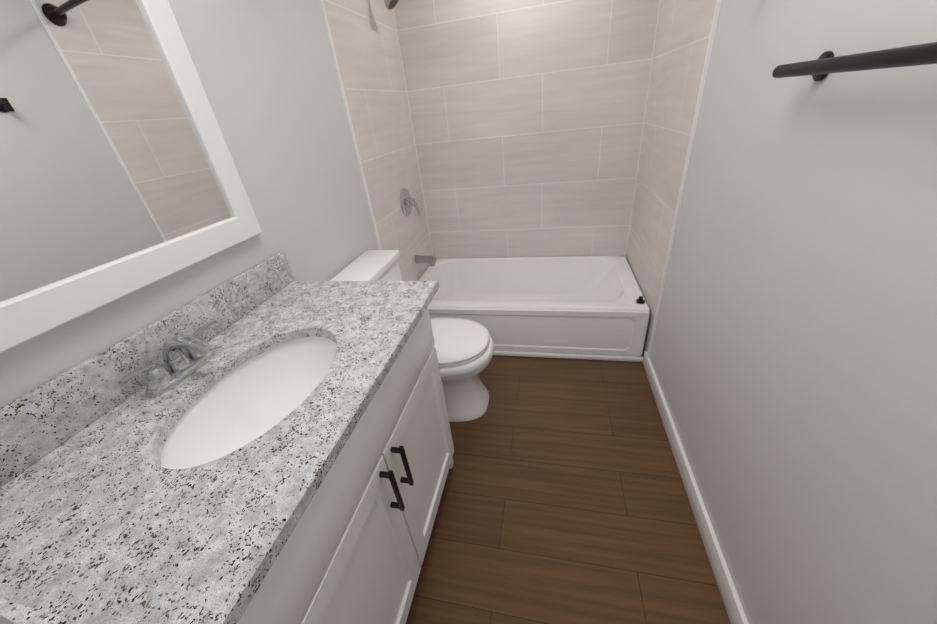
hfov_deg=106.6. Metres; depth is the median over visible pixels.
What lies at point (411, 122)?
trim
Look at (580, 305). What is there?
bathtub
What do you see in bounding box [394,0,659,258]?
wall tile
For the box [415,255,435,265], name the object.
tub spout
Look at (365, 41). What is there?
wall tile
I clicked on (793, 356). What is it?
wall
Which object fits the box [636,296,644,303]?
drain stopper
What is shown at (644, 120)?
trim
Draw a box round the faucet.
[117,320,216,397]
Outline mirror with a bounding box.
[0,0,261,353]
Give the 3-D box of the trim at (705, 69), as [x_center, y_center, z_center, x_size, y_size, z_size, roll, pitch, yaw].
[0.861,-0.658,1.351,0.011,2.263,0.013,1,31,13]
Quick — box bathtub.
[418,256,649,356]
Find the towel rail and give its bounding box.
[772,42,936,80]
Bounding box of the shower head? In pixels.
[384,0,398,9]
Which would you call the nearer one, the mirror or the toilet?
the mirror
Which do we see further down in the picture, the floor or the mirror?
the floor
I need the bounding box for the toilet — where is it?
[330,250,493,421]
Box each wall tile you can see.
[323,0,432,280]
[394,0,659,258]
[626,0,716,317]
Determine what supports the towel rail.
attached to the wall at (793, 356)
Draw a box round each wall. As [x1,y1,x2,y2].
[0,0,378,407]
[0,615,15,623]
[628,0,936,623]
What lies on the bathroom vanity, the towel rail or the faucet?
the faucet
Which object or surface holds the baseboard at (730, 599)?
attached to the wall at (793, 356)
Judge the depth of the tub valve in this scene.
2.19 m
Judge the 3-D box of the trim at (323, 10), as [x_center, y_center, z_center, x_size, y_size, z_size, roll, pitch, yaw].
[-0.524,-0.701,1.702,0.011,2.263,0.013,1,31,13]
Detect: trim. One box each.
[319,0,381,249]
[393,8,432,253]
[626,0,660,254]
[647,0,721,357]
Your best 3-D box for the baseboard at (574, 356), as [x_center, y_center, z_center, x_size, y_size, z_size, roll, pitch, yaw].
[0.298,0.255,2.126,1.424,0.030,0.021,1,31,13]
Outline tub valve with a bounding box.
[400,188,420,215]
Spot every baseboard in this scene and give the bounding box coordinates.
[493,350,642,361]
[642,351,748,623]
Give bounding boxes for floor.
[406,355,730,623]
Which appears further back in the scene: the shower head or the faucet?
the shower head
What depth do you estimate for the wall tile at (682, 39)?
1.66 m
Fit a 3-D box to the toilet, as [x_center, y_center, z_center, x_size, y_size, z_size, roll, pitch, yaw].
[-0.200,0.136,1.685,0.644,0.775,0.420,1,31,13]
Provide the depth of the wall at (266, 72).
1.14 m
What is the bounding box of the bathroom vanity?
[0,252,453,623]
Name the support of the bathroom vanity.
on the floor

